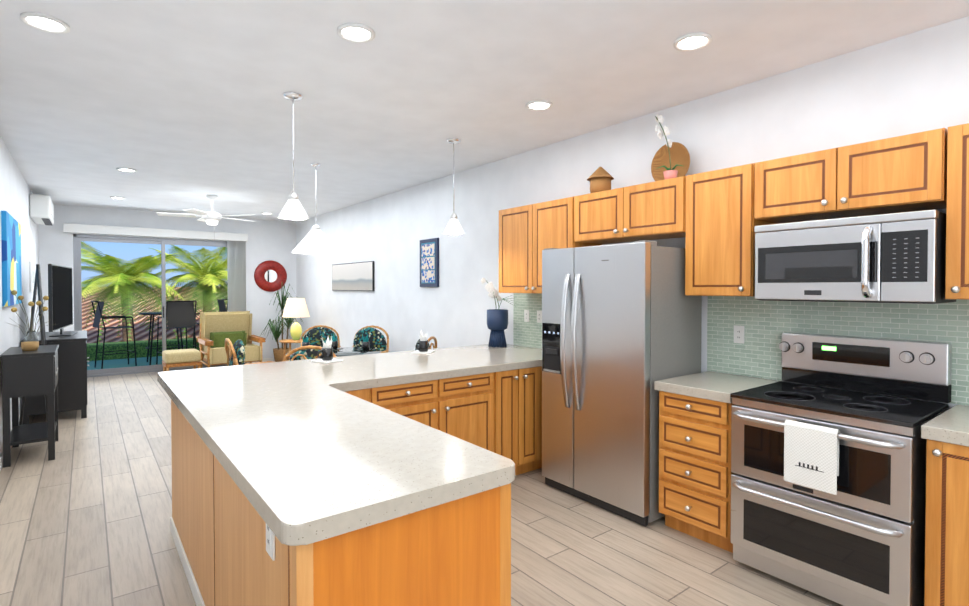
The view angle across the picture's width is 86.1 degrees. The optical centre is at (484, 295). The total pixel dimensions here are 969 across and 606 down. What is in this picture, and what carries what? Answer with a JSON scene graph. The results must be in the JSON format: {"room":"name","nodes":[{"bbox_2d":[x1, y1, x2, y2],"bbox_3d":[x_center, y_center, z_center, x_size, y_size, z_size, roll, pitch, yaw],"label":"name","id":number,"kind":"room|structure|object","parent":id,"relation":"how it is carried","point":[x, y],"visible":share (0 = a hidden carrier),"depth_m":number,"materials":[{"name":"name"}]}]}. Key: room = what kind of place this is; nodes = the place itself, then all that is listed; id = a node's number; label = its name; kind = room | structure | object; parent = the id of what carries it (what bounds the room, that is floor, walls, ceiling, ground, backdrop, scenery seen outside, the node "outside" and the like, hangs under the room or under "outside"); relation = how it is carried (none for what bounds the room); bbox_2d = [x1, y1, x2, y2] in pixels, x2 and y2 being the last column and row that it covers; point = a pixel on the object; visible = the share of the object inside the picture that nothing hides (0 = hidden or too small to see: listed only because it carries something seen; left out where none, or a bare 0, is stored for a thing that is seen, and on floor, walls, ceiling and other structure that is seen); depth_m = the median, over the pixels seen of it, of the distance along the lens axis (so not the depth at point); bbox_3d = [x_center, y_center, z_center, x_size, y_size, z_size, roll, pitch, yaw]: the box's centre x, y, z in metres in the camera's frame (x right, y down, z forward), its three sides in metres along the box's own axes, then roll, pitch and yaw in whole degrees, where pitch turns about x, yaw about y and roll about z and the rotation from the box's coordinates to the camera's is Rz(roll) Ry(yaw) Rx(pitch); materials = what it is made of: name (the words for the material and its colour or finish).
{"room":"kitchen and living room","nodes":[
{"label":"kitchen and living room","id":0,"kind":"room"},
{"bbox_2d":[0,136,39,455],"bbox_3d":[-2.979,0.043,2.837,0.120,2.800,13.500,-1,1,-38],"label":"wall","id":1,"kind":"structure","parent":0,"point":[15,191],"depth_m":5.53,"materials":[{"name":"paint"}]},
{"bbox_2d":[0,446,11,470],"bbox_3d":[-3.717,1.381,3.931,0.012,0.090,10.659,-1,1,-38],"label":"baseboard","id":2,"kind":"structure","parent":1,"relation":"attached to","point":[1,457],"depth_m":4.26,"materials":[{"name":"white"}]},
{"bbox_2d":[1,211,21,306],"bbox_3d":[-4.544,-0.327,4.997,0.034,0.830,1.260,-1,1,-38],"label":"canvas painting","id":3,"kind":"object","parent":1,"relation":"attached to","point":[11,248],"visible":1,"depth_m":4.72},
{"bbox_2d":[29,261,34,291],"bbox_3d":[-6.040,-0.243,6.938,0.024,0.400,0.700,-1,1,-38],"label":"framed picture","id":4,"kind":"object","parent":1,"relation":"attached to","point":[31,275],"visible":0.77,"depth_m":6.70,"materials":[{"name":"white"}]},
{"bbox_2d":[29,194,53,225],"bbox_3d":[-6.137,-1.179,7.208,0.215,0.318,0.970,-1,1,-38],"label":"mini-split air conditioner","id":5,"kind":"object","parent":1,"relation":"attached to","point":[41,209],"visible":1,"depth_m":6.84,"materials":[{"name":"white plastic"}]},
{"bbox_2d":[39,204,296,358],"bbox_3d":[-5.433,-0.063,9.388,3.970,2.800,0.120,-1,1,-38],"label":"wall","id":6,"kind":"structure","parent":0,"point":[271,240],"depth_m":9.82,"materials":[{"name":"paint"}]},
{"bbox_2d":[63,223,247,241],"bbox_3d":[-5.616,-1.088,9.085,2.730,0.140,0.109,-1,1,-38],"label":"headrail valance","id":7,"kind":"object","parent":6,"relation":"attached to","point":[122,231],"visible":1,"depth_m":8.93,"materials":[{"name":"white"}]},
{"bbox_2d":[73,234,245,377],"bbox_3d":[-5.650,0.165,9.231,2.590,2.350,0.110,-1,1,-38],"label":"door frame","id":8,"kind":"structure","parent":6,"relation":"in","point":[78,239],"depth_m":8.90,"materials":[{"name":"silver metal"}]},
{"bbox_2d":[227,240,245,311],"bbox_3d":[-4.681,0.130,9.820,0.304,2.320,0.085,-1,1,-38],"label":"vertical blinds","id":9,"kind":"object","parent":6,"relation":"attached to","point":[236,260],"visible":0.6,"depth_m":9.80,"materials":[{"name":"white plastic"}]},
{"bbox_2d":[247,358,274,362],"bbox_3d":[-4.214,1.278,10.262,0.920,0.090,0.011,-1,1,-38],"label":"baseboard","id":10,"kind":"structure","parent":6,"relation":"attached to","point":[263,360],"depth_m":10.20,"materials":[{"name":"white wood"}]},
{"bbox_2d":[254,260,286,291],"bbox_3d":[-4.207,-0.382,10.226,0.620,0.620,0.026,-1,1,-38],"label":"mirror","id":11,"kind":"object","parent":6,"relation":"attached to","point":[270,275],"visible":0.98,"depth_m":10.21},
{"bbox_2d":[0,356,842,605],"bbox_3d":[-1.903,1.445,5.203,8.500,0.080,15.905,-1,1,-38],"label":"floor","id":12,"kind":"structure","parent":0,"point":[85,514],"depth_m":3.06,"materials":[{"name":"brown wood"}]},
{"bbox_2d":[0,345,58,467],"bbox_3d":[-4.057,0.949,4.660,0.352,0.930,0.750,-1,1,-38],"label":"console table","id":13,"kind":"object","parent":12,"relation":"on","point":[29,373],"visible":1,"depth_m":4.42,"materials":[{"name":"black wood"}]},
{"bbox_2d":[8,290,49,341],"bbox_3d":[-4.111,0.217,4.708,0.400,0.531,0.400,-1,1,-38],"label":"vase","id":14,"kind":"object","parent":13,"relation":"on","point":[31,335],"visible":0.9,"depth_m":4.69,"materials":[{"name":"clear glass"}]},
{"bbox_2d":[21,341,38,350],"bbox_3d":[-4.007,0.447,4.577,0.120,0.075,0.120,-1,1,-38],"label":"basket","id":15,"kind":"object","parent":13,"relation":"on","point":[30,346],"visible":1,"depth_m":4.54,"materials":[{"name":"wicker"}]},
{"bbox_2d":[19,264,47,424],"bbox_3d":[-4.591,0.544,5.290,0.267,1.723,0.440,-1,1,-38],"label":"easel stand","id":16,"kind":"object","parent":12,"relation":"on","point":[37,284],"visible":0.4,"depth_m":5.26,"materials":[{"name":"black"}]},
{"bbox_2d":[20,338,87,424],"bbox_3d":[-4.883,0.954,5.920,0.558,0.879,0.444,-1,1,-38],"label":"tv stand","id":17,"kind":"object","parent":12,"relation":"on","point":[72,372],"depth_m":5.82,"materials":[{"name":"black wood"}]},
{"bbox_2d":[48,264,77,336],"bbox_3d":[-5.113,0.058,6.306,0.259,0.836,1.274,-1,1,-38],"label":"flat-screen tv","id":18,"kind":"object","parent":17,"relation":"on","point":[60,308],"visible":1,"depth_m":6.13,"materials":[{"name":"black plastic"}]},
{"bbox_2d":[91,301,136,368],"bbox_3d":[-6.910,0.719,9.683,0.546,1.252,0.595,1,1,42],"label":"bar chair","id":19,"kind":"object","parent":12,"relation":"on","point":[98,314],"visible":0.98,"depth_m":9.63,"materials":[{"name":"brown metal"}]},
{"bbox_2d":[87,338,198,360],"bbox_3d":[-6.931,1.189,11.744,8.500,0.380,0.600,-1,1,-38],"label":"hedge","id":20,"kind":"object","parent":12,"relation":"attached to","point":[141,350],"visible":0.12,"depth_m":10.98,"materials":[{"name":"green plant"}]},
{"bbox_2d":[138,311,184,364],"bbox_3d":[-6.343,0.830,10.317,0.910,1.008,0.910,-1,1,-38],"label":"bar table","id":21,"kind":"object","parent":12,"relation":"on","point":[151,313],"visible":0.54,"depth_m":10.25,"materials":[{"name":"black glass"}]},
{"bbox_2d":[156,300,196,364],"bbox_3d":[-5.781,0.718,9.758,0.596,1.252,0.544,1,1,42],"label":"bar chair","id":22,"kind":"object","parent":12,"relation":"on","point":[180,314],"visible":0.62,"depth_m":9.62,"materials":[{"name":"brown metal"}]},
{"bbox_2d":[162,349,200,371],"bbox_3d":[-4.962,1.127,8.507,0.500,0.450,0.480,-1,1,-38],"label":"ottoman","id":23,"kind":"object","parent":12,"relation":"on","point":[181,357],"visible":0.83,"depth_m":8.34,"materials":[{"name":"fabric"}]},
{"bbox_2d":[185,420,204,605],"bbox_3d":[-1.033,1.018,2.616,0.693,0.858,0.653,-1,1,-38],"label":"base cabinet","id":24,"kind":"object","parent":12,"relation":"on","point":[192,441],"depth_m":2.49,"materials":[{"name":"brown wood"}]},
{"bbox_2d":[193,299,227,350],"bbox_3d":[-5.744,0.700,10.906,0.595,1.252,0.546,-1,1,-43],"label":"bar chair","id":25,"kind":"object","parent":12,"relation":"on","point":[222,306],"visible":0.25,"depth_m":10.95,"materials":[{"name":"brown metal"}]},
{"bbox_2d":[201,444,232,605],"bbox_3d":[-0.708,1.025,2.183,0.707,0.858,0.670,-1,1,-38],"label":"base cabinet","id":26,"kind":"object","parent":12,"relation":"on","point":[214,482],"depth_m":2.11,"materials":[{"name":"brown wood"}]},
{"bbox_2d":[197,311,265,367],"bbox_3d":[-4.504,0.815,9.186,0.950,1.052,1.046,-1,1,-38],"label":"rattan armchair","id":27,"kind":"object","parent":12,"relation":"on","point":[216,329],"visible":0.92,"depth_m":9.19,"materials":[{"name":"beige fabric"}]},
{"bbox_2d":[225,338,273,365],"bbox_3d":[-2.389,0.919,5.511,0.638,0.966,0.590,-1,1,-38],"label":"rattan chair","id":28,"kind":"object","parent":12,"relation":"on","point":[236,355],"visible":0.31,"depth_m":5.27,"materials":[{"name":"wicker"}]},
{"bbox_2d":[260,284,302,361],"bbox_3d":[-3.902,0.530,9.968,0.732,1.595,0.724,-1,1,-38],"label":"dracaena plant","id":29,"kind":"object","parent":12,"relation":"on","point":[278,354],"visible":0.81,"depth_m":9.96,"materials":[{"name":"green plant"}]},
{"bbox_2d":[279,338,300,360],"bbox_3d":[-3.253,1.057,8.974,0.550,0.576,0.550,-1,1,-38],"label":"side table","id":30,"kind":"object","parent":12,"relation":"on","point":[285,341],"visible":0.27,"depth_m":8.89,"materials":[{"name":"wood"}]},
{"bbox_2d":[282,298,309,339],"bbox_3d":[-3.253,0.408,8.963,0.450,0.720,0.450,-1,1,-38],"label":"table lamp","id":31,"kind":"object","parent":30,"relation":"on","point":[296,308],"visible":1,"depth_m":8.84,"materials":[{"name":"fabric"}]},
{"bbox_2d":[283,345,336,360],"bbox_3d":[-1.604,0.927,4.974,0.580,0.966,0.615,0,1,-7],"label":"rattan chair","id":32,"kind":"object","parent":12,"relation":"on","point":[306,352],"visible":0.1,"depth_m":4.72,"materials":[{"name":"wicker"}]},
{"bbox_2d":[300,325,340,346],"bbox_3d":[-2.177,0.896,6.891,0.580,0.966,0.624,0,1,-18],"label":"rattan chair","id":33,"kind":"object","parent":12,"relation":"on","point":[318,333],"visible":0.29,"depth_m":7.03,"materials":[{"name":"fabric"}]},
{"bbox_2d":[285,347,380,356],"bbox_3d":[-1.712,1.023,5.933,1.050,0.753,1.050,-1,1,-38],"label":"glass dining table","id":34,"kind":"object","parent":12,"relation":"on","point":[348,351],"visible":0.27,"depth_m":5.89,"materials":[{"name":"grey"}]},
{"bbox_2d":[302,335,309,345],"bbox_3d":[-2.082,0.543,6.045,0.224,0.200,0.224,-1,1,-38],"label":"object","id":35,"kind":"object","parent":34,"relation":"on","point":[305,342],"visible":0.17,"depth_m":6.02,"materials":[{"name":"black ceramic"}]},
{"bbox_2d":[330,333,343,349],"bbox_3d":[-1.783,0.542,6.148,0.224,0.200,0.224,-1,1,-38],"label":"place setting","id":36,"kind":"object","parent":34,"relation":"on","point":[334,345],"visible":0.65,"depth_m":6.12,"materials":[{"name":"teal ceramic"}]},
{"bbox_2d":[356,334,374,350],"bbox_3d":[-1.396,0.542,6.104,0.224,0.200,0.224,-1,1,-38],"label":"place setting","id":37,"kind":"object","parent":34,"relation":"on","point":[365,344],"visible":1,"depth_m":6.08,"materials":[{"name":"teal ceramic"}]},
{"bbox_2d":[229,480,510,605],"bbox_3d":[-0.381,1.032,1.757,0.707,0.858,0.644,-1,1,-38],"label":"base cabinet","id":38,"kind":"object","parent":12,"relation":"on","point":[458,553],"depth_m":1.52,"materials":[{"name":"brown wood"}]},
{"bbox_2d":[157,344,541,551],"bbox_3d":[-0.153,0.550,3.296,3.010,0.055,2.870,-1,1,-38],"label":"countertop","id":39,"kind":"structure","parent":38,"relation":"on","point":[319,451],"depth_m":2.26,"materials":[{"name":"white stone"}]},
{"bbox_2d":[311,336,342,363],"bbox_3d":[-1.214,0.409,4.010,0.170,0.200,0.170,1,1,32],"label":"place setting","id":40,"kind":"object","parent":39,"relation":"on","point":[327,353],"visible":1,"depth_m":3.98,"materials":[{"name":"white ceramic"}]},
{"bbox_2d":[412,330,434,353],"bbox_3d":[-0.536,0.401,4.556,0.170,0.200,0.170,0,1,7],"label":"place setting","id":41,"kind":"object","parent":39,"relation":"on","point":[422,343],"visible":1,"depth_m":4.52,"materials":[{"name":"white"}]},
{"bbox_2d":[481,278,515,346],"bbox_3d":[0.145,0.159,5.010,0.210,0.672,0.496,-1,1,-38],"label":"vase","id":42,"kind":"object","parent":39,"relation":"on","point":[497,322],"visible":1,"depth_m":4.97,"materials":[{"name":"blue ceramic"}]},
{"bbox_2d":[352,325,388,352],"bbox_3d":[-1.593,0.897,6.818,0.580,0.966,0.625,0,1,11],"label":"rattan chair","id":43,"kind":"object","parent":12,"relation":"on","point":[377,339],"visible":0.42,"depth_m":6.96,"materials":[{"name":"fabric"}]},
{"bbox_2d":[415,336,436,349],"bbox_3d":[-0.848,0.917,5.600,0.614,0.966,0.580,0,1,11],"label":"rattan chair","id":44,"kind":"object","parent":12,"relation":"on","point":[431,344],"visible":0.06,"depth_m":5.59,"materials":[{"name":"wicker"}]},
{"bbox_2d":[542,240,701,525],"bbox_3d":[0.933,0.542,3.701,0.714,1.775,0.900,-1,1,-38],"label":"refrigerator","id":45,"kind":"object","parent":12,"relation":"on","point":[621,329],"visible":0.98,"depth_m":3.40,"materials":[{"name":"silver metal"}]},
{"bbox_2d":[654,371,778,552],"bbox_3d":[1.424,0.981,3.183,0.668,0.914,0.474,-1,1,-38],"label":"base cabinet","id":46,"kind":"object","parent":12,"relation":"on","point":[695,424],"visible":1,"depth_m":3.00,"materials":[{"name":"brown wood"}]},
{"bbox_2d":[730,332,951,605],"bbox_3d":[1.774,0.839,2.641,0.728,1.215,0.775,-1,1,-38],"label":"range","id":47,"kind":"object","parent":12,"relation":"on","point":[858,539],"visible":0.98,"depth_m":2.49,"materials":[{"name":"silver metal"}]},
{"bbox_2d":[784,420,839,494],"bbox_3d":[1.511,0.741,2.402,0.041,0.290,0.220,-1,1,-38],"label":"hanging towel","id":48,"kind":"object","parent":47,"relation":"hanging from","point":[811,457],"visible":0.98,"depth_m":2.38,"materials":[{"name":"white fabric"}]},
{"bbox_2d":[921,405,968,605],"bbox_3d":[2.324,1.000,2.013,0.668,0.914,0.867,-1,1,-38],"label":"base cabinet","id":49,"kind":"object","parent":12,"relation":"on","point":[945,434],"visible":1,"depth_m":2.12,"materials":[{"name":"brown wood"}]},
{"bbox_2d":[0,0,968,221],"bbox_3d":[-1.357,-1.417,4.060,4.210,0.080,13.500,-1,1,-38],"label":"ceiling","id":50,"kind":"structure","parent":0,"point":[179,106],"depth_m":3.29,"materials":[{"name":"paint"}]},
{"bbox_2d":[20,12,69,33],"bbox_3d":[-2.170,-1.345,2.566,0.190,0.013,0.190,-1,1,-38],"label":"recessed light","id":51,"kind":"object","parent":50,"relation":"in","point":[44,22],"visible":0.96,"depth_m":2.56,"materials":[{"name":"white plastic"}]},
{"bbox_2d":[110,196,125,198],"bbox_3d":[-5.362,-1.426,7.591,0.190,0.013,0.190,-1,1,-38],"label":"recessed light","id":52,"kind":"object","parent":50,"relation":"in","point":[114,197],"visible":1,"depth_m":7.54,"materials":[{"name":"white"}]},
{"bbox_2d":[116,168,136,171],"bbox_3d":[-3.987,-1.397,5.785,0.190,0.013,0.190,-1,1,-38],"label":"recessed light","id":53,"kind":"object","parent":50,"relation":"in","point":[126,169],"visible":1,"depth_m":5.78,"materials":[{"name":"white"}]},
{"bbox_2d":[156,195,255,238],"bbox_3d":[-3.930,-1.111,7.460,1.317,0.639,1.271,-1,1,-38],"label":"ceiling fan","id":54,"kind":"object","parent":50,"relation":"hanging from","point":[211,217],"visible":1,"depth_m":7.34,"materials":[{"name":"white"}]},
{"bbox_2d":[278,92,308,219],"bbox_3d":[-1.307,-0.949,3.551,0.204,0.837,0.204,-1,1,-38],"label":"pendant light","id":55,"kind":"object","parent":50,"relation":"hanging from","point":[293,208],"visible":1,"depth_m":3.52,"materials":[{"name":"white glass"}]},
{"bbox_2d":[291,163,340,254],"bbox_3d":[-1.796,-0.926,5.534,0.504,0.947,0.504,-1,1,-38],"label":"dining pendant light","id":56,"kind":"object","parent":50,"relation":"hanging from","point":[315,240],"visible":1,"depth_m":5.43,"materials":[{"name":"white glass"}]},
{"bbox_2d":[337,23,374,42],"bbox_3d":[-0.659,-1.347,2.668,0.190,0.013,0.190,-1,1,-38],"label":"recessed light","id":57,"kind":"object","parent":50,"relation":"in","point":[356,32],"visible":1,"depth_m":2.66,"materials":[{"name":"white"}]},
{"bbox_2d":[443,138,464,234],"bbox_3d":[-0.274,-0.970,4.635,0.194,0.830,0.194,-1,1,-38],"label":"pendant light","id":58,"kind":"object","parent":50,"relation":"hanging from","point":[453,227],"visible":0.98,"depth_m":4.60,"materials":[{"name":"silver metal"}]},
{"bbox_2d":[526,100,551,110],"bbox_3d":[0.393,-1.364,3.728,0.190,0.013,0.190,-1,1,-38],"label":"recessed light","id":59,"kind":"object","parent":50,"relation":"in","point":[537,105],"visible":1,"depth_m":3.73,"materials":[{"name":"white"}]},
{"bbox_2d":[674,32,711,50],"bbox_3d":[1.108,-1.348,2.764,0.190,0.013,0.190,-1,1,-38],"label":"recessed light","id":60,"kind":"object","parent":50,"relation":"in","point":[693,41],"visible":1,"depth_m":2.76,"materials":[{"name":"white plastic"}]},
{"bbox_2d":[296,16,968,407],"bbox_3d":[0.265,0.003,5.329,0.120,2.800,13.500,-1,1,-38],"label":"wall","id":61,"kind":"structure","parent":0,"point":[916,82],"depth_m":4.43,"materials":[{"name":"paint"}]},
{"bbox_2d":[332,261,374,290],"bbox_3d":[-2.129,-0.298,8.315,0.031,0.445,1.600,-1,1,-38],"label":"framed landscape picture","id":62,"kind":"object","parent":61,"relation":"attached to","point":[357,276],"visible":1,"depth_m":8.21,"materials":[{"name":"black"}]},
{"bbox_2d":[420,238,438,286],"bbox_3d":[-0.689,-0.403,6.438,0.031,0.595,0.420,-1,1,-38],"label":"picture","id":63,"kind":"object","parent":61,"relation":"attached to","point":[429,262],"visible":1,"depth_m":6.40,"materials":[{"name":"blue"}]},
{"bbox_2d":[499,197,601,293],"bbox_3d":[0.531,-0.404,4.550,0.394,0.770,0.930,-1,1,-38],"label":"upper cabinet","id":64,"kind":"object","parent":61,"relation":"attached to","point":[528,234],"visible":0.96,"depth_m":4.48,"materials":[{"name":"brown wood"}]},
{"bbox_2d":[574,176,685,243],"bbox_3d":[1.109,-0.597,3.795,0.394,0.360,0.945,-1,1,-38],"label":"upper cabinet","id":65,"kind":"object","parent":61,"relation":"attached to","point":[655,210],"visible":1,"depth_m":3.65,"materials":[{"name":"brown wood"}]},
{"bbox_2d":[587,167,613,192],"bbox_3d":[0.905,-0.893,4.053,0.210,0.221,0.210,-1,1,-38],"label":"lidded basket","id":66,"kind":"object","parent":65,"relation":"on","point":[600,178],"visible":0.94,"depth_m":3.99,"materials":[{"name":"wicker"}]},
{"bbox_2d":[655,114,682,178],"bbox_3d":[1.266,-1.019,3.547,0.178,0.489,0.222,-1,1,-38],"label":"orchid pot","id":67,"kind":"object","parent":65,"relation":"on","point":[669,173],"visible":1,"depth_m":3.56,"materials":[{"name":"pink"}]},
{"bbox_2d":[651,142,689,180],"bbox_3d":[1.331,-0.926,3.687,0.050,0.310,0.310,-1,1,-38],"label":"wicker tray","id":68,"kind":"object","parent":65,"relation":"on","point":[679,154],"visible":0.83,"depth_m":3.70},
{"bbox_2d":[685,163,778,295],"bbox_3d":[1.530,-0.383,3.249,0.394,0.770,0.420,-1,1,-38],"label":"upper cabinet","id":69,"kind":"object","parent":61,"relation":"attached to","point":[722,222],"visible":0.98,"depth_m":3.13,"materials":[{"name":"brown wood"}]},
{"bbox_2d":[513,293,968,405],"bbox_3d":[1.572,0.247,3.525,0.008,0.540,4.200,-1,1,-38],"label":"tile backsplash","id":70,"kind":"structure","parent":61,"relation":"attached to","point":[758,352],"depth_m":3.13,"materials":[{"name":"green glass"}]},
{"bbox_2d":[524,310,528,321],"bbox_3d":[0.408,0.198,5.026,0.008,0.116,0.070,-1,1,-38],"label":"electrical outlet plate","id":71,"kind":"object","parent":70,"relation":"attached to","point":[526,315],"visible":1,"depth_m":5.02,"materials":[{"name":"white plastic"}]},
{"bbox_2d":[537,311,541,322],"bbox_3d":[0.518,0.200,4.883,0.008,0.116,0.070,-1,1,-38],"label":"electrical outlet plate","id":72,"kind":"object","parent":70,"relation":"attached to","point":[539,316],"visible":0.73,"depth_m":4.88,"materials":[{"name":"white plastic"}]},
{"bbox_2d":[734,325,744,343],"bbox_3d":[1.663,0.255,3.393,0.008,0.116,0.070,-1,1,-38],"label":"electrical outlet plate","id":73,"kind":"object","parent":70,"relation":"attached to","point":[739,331],"visible":1,"depth_m":3.39,"materials":[{"name":"white plastic"}]},
{"bbox_2d":[754,128,947,223],"bbox_3d":[1.917,-0.598,2.742,0.394,0.325,0.830,-1,1,-38],"label":"upper cabinet","id":74,"kind":"object","parent":61,"relation":"attached to","point":[903,173],"visible":1,"depth_m":2.59,"materials":[{"name":"brown wood"}]},
{"bbox_2d":[755,210,955,303],"bbox_3d":[1.892,-0.177,2.711,0.476,0.418,0.784,-1,1,-38],"label":"microwave","id":75,"kind":"object","parent":74,"relation":"attached to","point":[893,258],"visible":1,"depth_m":2.53,"materials":[{"name":"silver metal"}]},
{"bbox_2d":[945,123,968,299],"bbox_3d":[2.437,-0.364,2.070,0.394,0.770,0.855,-1,1,-38],"label":"upper cabinet","id":76,"kind":"object","parent":61,"relation":"attached to","point":[957,251],"visible":1,"depth_m":2.28,"materials":[{"name":"brown wood"}]},
{"label":"outside","id":77,"kind":"structure","parent":0,"visible":0},
{"bbox_3d":[-23.786,3.823,47.276,100.000,0.200,76.215,-1,1,-38],"label":"lawn","id":78,"kind":"structure","parent":77,"visible":0},
{"bbox_2d":[81,241,188,342],"bbox_3d":[-9.529,1.390,13.732,3.406,5.760,3.309,-1,1,-38],"label":"palm tree","id":79,"kind":"object","parent":78,"relation":"on","point":[127,281],"visible":0.83,"depth_m":13.32,"materials":[{"name":"green plant"}]},
{"bbox_2d":[82,287,227,342],"bbox_3d":[-7.448,1.991,23.068,28.000,4.750,18.150,0,1,-6],"label":"roof","id":80,"kind":"structure","parent":78,"relation":"on","point":[141,333],"depth_m":16.44,"materials":[{"name":"tile"}]},
{"bbox_2d":[145,245,227,337],"bbox_3d":[-8.360,1.362,15.390,3.339,5.761,3.260,-1,1,-38],"label":"palm tree","id":81,"kind":"object","parent":78,"relation":"on","point":[209,278],"visible":0.75,"depth_m":14.85,"materials":[{"name":"green plant"}]}
]}

